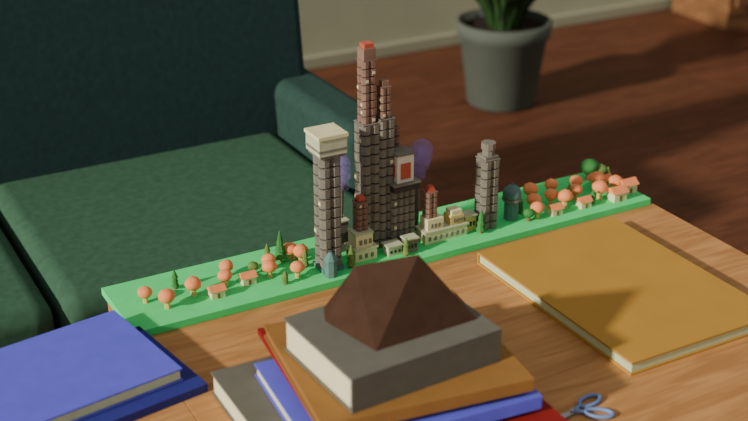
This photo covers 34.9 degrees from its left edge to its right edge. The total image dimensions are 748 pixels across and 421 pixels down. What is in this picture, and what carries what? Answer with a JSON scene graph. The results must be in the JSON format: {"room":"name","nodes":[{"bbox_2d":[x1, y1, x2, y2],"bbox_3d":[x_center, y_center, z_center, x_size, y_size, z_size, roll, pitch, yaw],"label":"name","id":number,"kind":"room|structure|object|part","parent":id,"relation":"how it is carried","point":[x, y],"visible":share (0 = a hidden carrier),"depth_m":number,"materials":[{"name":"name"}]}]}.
{"room":"living room","nodes":[
{"label":"living room","id":0,"kind":"room"},
{"bbox_2d":[298,0,647,56],"bbox_3d":[-0.214,-1.771,4.152,9.000,2.600,0.140,-13,28,-26],"label":"wall","id":1,"kind":"structure","parent":0,"point":[327,26],"depth_m":4.70,"materials":[{"name":"paint"}]},
{"bbox_2d":[303,0,672,69],"bbox_3d":[-0.175,-0.586,4.628,9.000,0.050,0.020,-13,28,-26],"label":"baseboard","id":2,"kind":"structure","parent":1,"relation":"attached to","point":[450,39],"depth_m":4.85,"materials":[{"name":"paint"}]},
{"bbox_2d":[309,8,747,254],"bbox_3d":[0.780,0.188,3.087,9.000,0.050,8.000,-13,28,-26],"label":"floor","id":3,"kind":"structure","parent":0,"point":[659,98],"depth_m":4.13,"materials":[{"name":"brown wood"}]},
{"bbox_2d":[135,401,196,420],"bbox_3d":[-0.380,0.559,1.700,0.340,0.450,0.550,-13,28,-26],"label":"side table","id":4,"kind":"object","parent":3,"relation":"on","point":[180,411],"visible":0.02,"depth_m":1.73,"materials":[{"name":"brown wood"}]},
{"bbox_2d":[80,326,207,420],"bbox_3d":[-0.433,0.268,1.775,0.300,0.014,0.215,-18,31,-34],"label":"notebook","id":5,"kind":"object","parent":4,"relation":"on","point":[192,385],"visible":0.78,"depth_m":1.75,"materials":[{"name":"blue paper"}]},
{"bbox_2d":[0,310,182,420],"bbox_3d":[-0.467,0.245,1.781,0.286,0.022,0.222,-18,31,-34],"label":"hardcover book","id":6,"kind":"object","parent":5,"relation":"on","point":[78,371],"visible":1,"depth_m":1.77,"materials":[{"name":"blue paper"}]},
{"bbox_2d":[0,0,376,347],"bbox_3d":[-0.758,-0.072,2.379,1.645,1.020,0.840,-13,28,-26],"label":"sofa","id":7,"kind":"object","parent":3,"relation":"on","point":[139,139],"visible":0.62,"depth_m":2.58,"materials":[{"name":"fabric"}]},
{"bbox_2d":[0,228,54,347],"bbox_3d":[-1.020,0.189,2.227,0.695,0.165,0.660,-13,28,-26],"label":"seat cushion","id":8,"kind":"object","parent":7,"relation":"on","point":[27,300],"depth_m":2.13,"materials":[{"name":"fabric"}]},
{"bbox_3d":[-0.909,-0.222,2.582,1.590,0.920,0.260,-13,28,-26],"label":"backrest","id":9,"kind":"part","parent":7,"relation":"part of","materials":[{"name":"fabric"}]},
{"bbox_2d":[0,133,354,329],"bbox_3d":[-0.406,0.045,2.536,0.690,0.165,0.660,-13,28,-26],"label":"seat cushion","id":10,"kind":"object","parent":7,"relation":"on","point":[78,229],"depth_m":2.44,"materials":[{"name":"fabric"}]},
{"bbox_3d":[-0.119,-0.065,2.836,0.130,0.460,0.500,-13,28,-26],"label":"armrest","id":11,"kind":"part","parent":7,"relation":"part of","materials":[{"name":"fabric"}]},
{"bbox_2d":[108,202,747,420],"bbox_3d":[0.295,0.456,1.921,1.078,0.450,1.182,-13,28,-26],"label":"coffee table","id":12,"kind":"object","parent":3,"relation":"on","point":[711,384],"visible":0.18,"depth_m":1.89,"materials":[{"name":"brown wood"}]},
{"bbox_2d":[211,356,283,420],"bbox_3d":[-0.049,0.266,1.751,0.324,0.038,0.228,-13,28,-26],"label":"hardcover book","id":13,"kind":"object","parent":12,"relation":"on","point":[237,389],"visible":0.24,"depth_m":1.72,"materials":[{"name":"paper"}]},
{"bbox_2d":[254,359,541,420],"bbox_3d":[0.030,0.252,1.712,0.342,0.021,0.245,-11,27,-22],"label":"paperback book","id":14,"kind":"object","parent":13,"relation":"on","point":[269,375],"visible":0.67,"depth_m":1.66,"materials":[{"name":"paper"}]},
{"bbox_2d":[257,327,310,417],"bbox_3d":[0.004,0.212,1.759,0.285,0.010,0.262,-10,27,-20],"label":"notebook","id":15,"kind":"object","parent":14,"relation":"on","point":[261,331],"visible":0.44,"depth_m":1.76,"materials":[{"name":"paper"}]},
{"bbox_2d":[263,289,534,420],"bbox_3d":[0.029,0.212,1.725,0.312,0.020,0.276,-9,27,-19],"label":"hardcover book","id":16,"kind":"object","parent":15,"relation":"on","point":[507,377],"visible":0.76,"depth_m":1.64,"materials":[{"name":"paper"}]},
{"bbox_2d":[283,297,501,413],"bbox_3d":[0.025,0.184,1.697,0.246,0.054,0.190,-15,29,-29],"label":"book","id":17,"kind":"object","parent":16,"relation":"on","point":[360,377],"visible":0.78,"depth_m":1.63,"materials":[{"name":"paper"}]},
{"bbox_2d":[324,255,476,350],"bbox_3d":[0.032,0.110,1.685,0.192,0.091,0.140,-13,28,-26],"label":"pyramid","id":18,"kind":"object","parent":17,"relation":"on","point":[381,305],"visible":1,"depth_m":1.67},
{"bbox_2d":[101,40,650,335],"bbox_3d":[0.043,-0.115,2.137,1.076,0.402,0.172,-13,28,-26],"label":"model","id":19,"kind":"object","parent":12,"relation":"on","point":[388,223],"visible":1,"depth_m":2.12},
{"bbox_2d":[497,399,567,420],"bbox_3d":[0.159,0.346,1.588,0.291,0.030,0.242,-13,28,-26],"label":"hardcover book","id":20,"kind":"object","parent":12,"relation":"on","point":[547,412],"visible":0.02,"depth_m":1.67,"materials":[{"name":"paper"}]},
{"bbox_2d":[561,393,614,418],"bbox_3d":[0.299,0.293,1.728,0.107,0.006,0.063,-13,28,-26],"label":"scissors","id":21,"kind":"object","parent":12,"relation":"on","point":[588,407],"visible":1,"depth_m":1.73,"materials":[{"name":"metal"}]},
{"bbox_2d":[477,217,747,375],"bbox_3d":[0.425,0.133,2.053,0.310,0.024,0.425,-13,28,-26],"label":"book","id":22,"kind":"object","parent":12,"relation":"on","point":[635,301],"visible":1,"depth_m":2.01,"materials":[{"name":"yellow paper"}]},
{"bbox_2d":[456,0,552,112],"bbox_3d":[0.422,-0.678,4.132,0.432,0.638,0.420,-20,32,-37],"label":"potted plant","id":23,"kind":"object","parent":3,"relation":"on","point":[503,42],"visible":1,"depth_m":4.09,"materials":[{"name":"green plant"}]},
{"bbox_2d":[672,0,747,29],"bbox_3d":[1.851,-1.266,5.283,1.040,0.730,0.393,-13,28,-26],"label":"base cabinet","id":24,"kind":"object","parent":3,"relation":"on","point":[725,14],"visible":1,"depth_m":5.12,"materials":[{"name":"brown wood"}]}
]}

